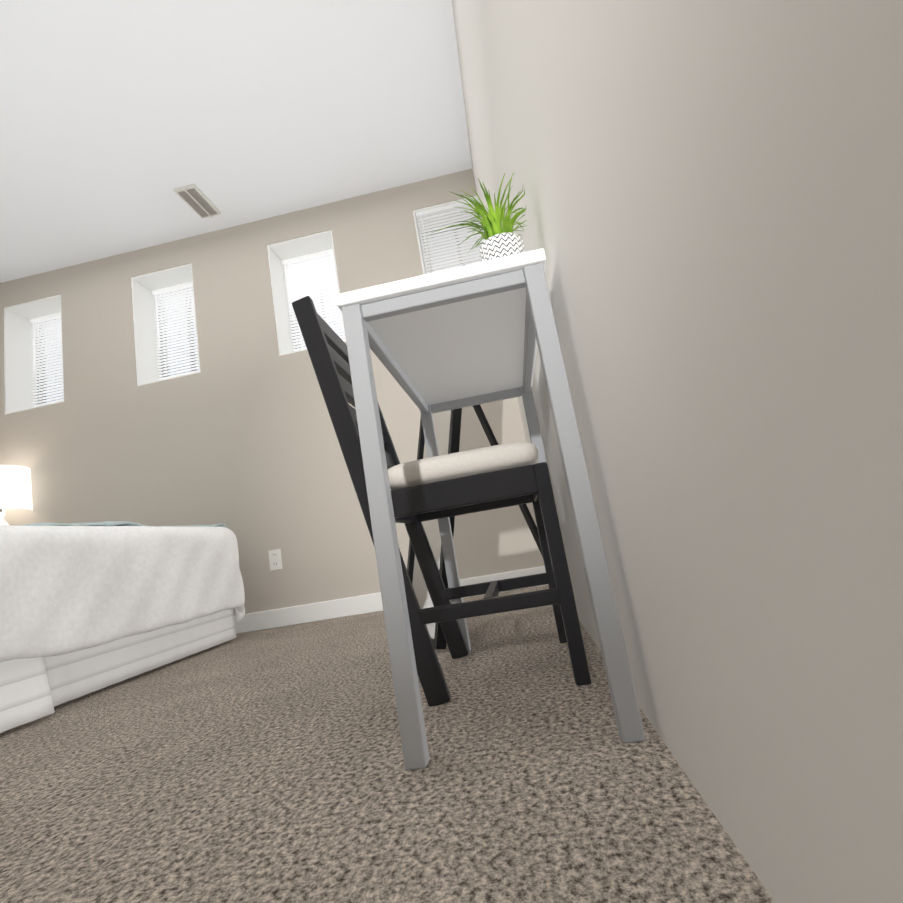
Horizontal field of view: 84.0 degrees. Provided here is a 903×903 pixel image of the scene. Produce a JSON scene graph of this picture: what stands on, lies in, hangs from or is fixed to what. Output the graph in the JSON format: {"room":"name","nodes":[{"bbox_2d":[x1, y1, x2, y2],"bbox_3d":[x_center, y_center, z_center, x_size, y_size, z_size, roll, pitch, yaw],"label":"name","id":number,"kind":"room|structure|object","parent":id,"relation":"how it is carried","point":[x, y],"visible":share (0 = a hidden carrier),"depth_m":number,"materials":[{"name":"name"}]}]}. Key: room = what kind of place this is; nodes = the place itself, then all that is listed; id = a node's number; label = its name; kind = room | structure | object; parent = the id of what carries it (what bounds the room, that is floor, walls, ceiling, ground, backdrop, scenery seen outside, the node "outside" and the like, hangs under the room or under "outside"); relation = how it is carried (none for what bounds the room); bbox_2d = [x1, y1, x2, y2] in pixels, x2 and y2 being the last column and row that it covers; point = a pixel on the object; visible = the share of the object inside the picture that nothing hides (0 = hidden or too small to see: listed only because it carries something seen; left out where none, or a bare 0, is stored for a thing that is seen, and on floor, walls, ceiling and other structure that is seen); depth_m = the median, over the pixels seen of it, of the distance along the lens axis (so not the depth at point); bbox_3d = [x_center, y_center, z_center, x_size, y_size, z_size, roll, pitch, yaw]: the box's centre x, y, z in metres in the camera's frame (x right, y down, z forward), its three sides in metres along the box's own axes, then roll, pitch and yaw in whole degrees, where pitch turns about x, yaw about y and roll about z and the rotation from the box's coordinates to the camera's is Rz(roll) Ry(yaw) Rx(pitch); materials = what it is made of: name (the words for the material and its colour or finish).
{"room":"bedroom","nodes":[
{"label":"bedroom","id":0,"kind":"room"},
{"bbox_2d":[0,0,471,282],"bbox_3d":[-1.752,-1.731,1.841,4.200,0.100,3.600,-11,-10,6],"label":"ceiling","id":1,"kind":"structure","parent":0,"point":[120,120],"depth_m":2.49,"materials":[{"name":"white paint"}]},
{"bbox_2d":[173,184,220,218],"bbox_3d":[-1.523,-1.497,3.020,0.130,0.022,0.270,-11,-10,6],"label":"ceiling vent","id":2,"kind":"object","parent":1,"relation":"in","point":[194,198],"visible":1,"depth_m":3.00,"materials":[{"name":"white metal"}]},
{"bbox_2d":[0,169,544,615],"bbox_3d":[-1.159,-0.224,3.202,3.660,2.550,0.280,-11,-10,6],"label":"wall","id":3,"kind":"structure","parent":0,"point":[237,436],"depth_m":3.11,"materials":[{"name":"paint"}]},
{"bbox_2d":[4,294,63,413],"bbox_3d":[-2.767,-0.631,3.477,0.441,0.766,0.276,-11,-10,6],"label":"window","id":4,"kind":"structure","parent":3,"relation":"in","point":[18,371],"depth_m":3.46,"materials":[{"name":"white paint"}]},
{"bbox_2d":[30,312,63,406],"bbox_3d":[-2.761,-0.626,3.524,0.404,0.735,0.038,-11,-10,6],"label":"window blind","id":5,"kind":"object","parent":4,"relation":"attached to","point":[43,319],"visible":0.5,"depth_m":3.55,"materials":[{"name":"white plastic"}]},
{"bbox_2d":[131,263,200,385],"bbox_3d":[-1.837,-0.805,3.384,0.441,0.766,0.276,-11,-10,6],"label":"window","id":6,"kind":"structure","parent":3,"relation":"in","point":[144,286],"depth_m":3.37,"materials":[{"name":"white paint"}]},
{"bbox_2d":[152,282,198,379],"bbox_3d":[-1.832,-0.801,3.430,0.404,0.735,0.038,-11,-10,6],"label":"window blind","id":7,"kind":"object","parent":6,"relation":"attached to","point":[172,289],"visible":0.6,"depth_m":3.45,"materials":[{"name":"white plastic"}]},
{"bbox_2d":[268,549,282,570],"bbox_3d":[-1.020,0.626,2.902,0.072,0.115,0.010,-11,-10,6],"label":"electrical outlet","id":8,"kind":"object","parent":3,"relation":"attached to","point":[275,560],"visible":1,"depth_m":2.90,"materials":[{"name":"white plastic"}]},
{"bbox_2d":[267,230,345,355],"bbox_3d":[-0.898,-0.981,3.289,0.441,0.766,0.276,-11,-10,6],"label":"window","id":9,"kind":"structure","parent":3,"relation":"in","point":[278,252],"depth_m":3.27,"materials":[{"name":"white paint"}]},
{"bbox_2d":[282,249,344,350],"bbox_3d":[-0.893,-0.977,3.336,0.404,0.735,0.038,-11,-10,6],"label":"window blind","id":10,"kind":"object","parent":9,"relation":"attached to","point":[317,264],"visible":0.48,"depth_m":3.37,"materials":[{"name":"white plastic"}]},
{"bbox_2d":[234,566,547,633],"bbox_3d":[-1.115,0.969,2.861,3.384,0.100,0.018,-11,-10,6],"label":"baseboard","id":11,"kind":"structure","parent":3,"relation":"attached to","point":[317,611],"depth_m":2.80,"materials":[{"name":"white wood"}]},
{"bbox_2d":[413,195,479,274],"bbox_3d":[0.050,-1.159,3.194,0.441,0.766,0.276,-11,-10,6],"label":"window","id":12,"kind":"structure","parent":3,"relation":"in","point":[418,234],"depth_m":3.15,"materials":[{"name":"white paint"}]},
{"bbox_2d":[416,198,484,273],"bbox_3d":[0.035,-1.180,3.077,0.404,0.735,0.038,-11,-10,6],"label":"window blind","id":13,"kind":"object","parent":12,"relation":"attached to","point":[433,212],"visible":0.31,"depth_m":3.11,"materials":[{"name":"white plastic"}]},
{"bbox_2d":[0,585,774,902],"bbox_3d":[-1.316,0.842,1.382,4.200,0.100,3.600,-11,-10,6],"label":"floor","id":14,"kind":"structure","parent":0,"point":[264,766],"depth_m":0.70,"materials":[{"name":"carpet"}]},
{"bbox_2d":[0,521,244,732],"bbox_3d":[-2.114,0.466,1.687,1.777,1.000,2.292,-11,-10,6],"label":"bed","id":15,"kind":"object","parent":14,"relation":"on","point":[87,608],"visible":1,"depth_m":1.78,"materials":[{"name":"white painted wood"},{"name":"fabric"}]},
{"bbox_2d":[292,296,590,706],"bbox_3d":[-0.028,0.078,1.264,0.506,0.927,0.400,-11,-10,6],"label":"chair","id":16,"kind":"object","parent":14,"relation":"on","point":[474,480],"visible":0.85,"depth_m":1.07,"materials":[{"name":"black wood"}]},
{"bbox_2d":[384,441,538,498],"bbox_3d":[0.038,0.056,1.259,0.353,0.075,0.388,-11,-10,6],"label":"cushion","id":17,"kind":"object","parent":16,"relation":"on","point":[515,459],"depth_m":1.07,"materials":[{"name":"fabric"}]},
{"bbox_2d":[407,265,542,648],"bbox_3d":[0.062,-0.020,1.840,0.610,1.266,0.334,-5,-11,-25],"label":"mirror","id":18,"kind":"object","parent":14,"relation":"on","point":[447,425],"visible":0.29,"depth_m":1.70,"materials":[{"name":"black metal"}]},
{"bbox_2d":[336,248,645,769],"bbox_3d":[0.085,0.122,1.129,0.355,0.750,0.740,-11,-10,6],"label":"table","id":19,"kind":"object","parent":14,"relation":"on","point":[459,337],"visible":0.98,"depth_m":0.83,"materials":[{"name":"white wood"}]},
{"bbox_2d":[432,173,527,261],"bbox_3d":[0.053,-0.393,0.933,0.181,0.191,0.212,-11,-10,6],"label":"plant","id":20,"kind":"object","parent":19,"relation":"on","point":[502,239],"visible":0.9,"depth_m":0.90,"materials":[{"name":"green plant"}]},
{"bbox_3d":[-2.643,0.976,2.954,0.316,0.622,0.210,-11,-10,6],"label":"nightstand","id":21,"kind":"object","parent":14,"relation":"on","visible":0},
{"bbox_2d":[0,465,32,524],"bbox_3d":[-2.743,0.406,3.054,0.300,0.600,0.300,-11,-10,6],"label":"lamp","id":22,"kind":"object","parent":21,"relation":"on","point":[15,487],"visible":0.67,"depth_m":3.04,"materials":[{"name":"white fabric"}]},
{"bbox_2d":[452,0,902,902],"bbox_3d":[0.285,-0.785,1.428,0.280,2.550,3.560,-11,-10,6],"label":"wall","id":23,"kind":"structure","parent":0,"point":[710,202],"depth_m":0.31,"materials":[{"name":"white paint"}]}
]}

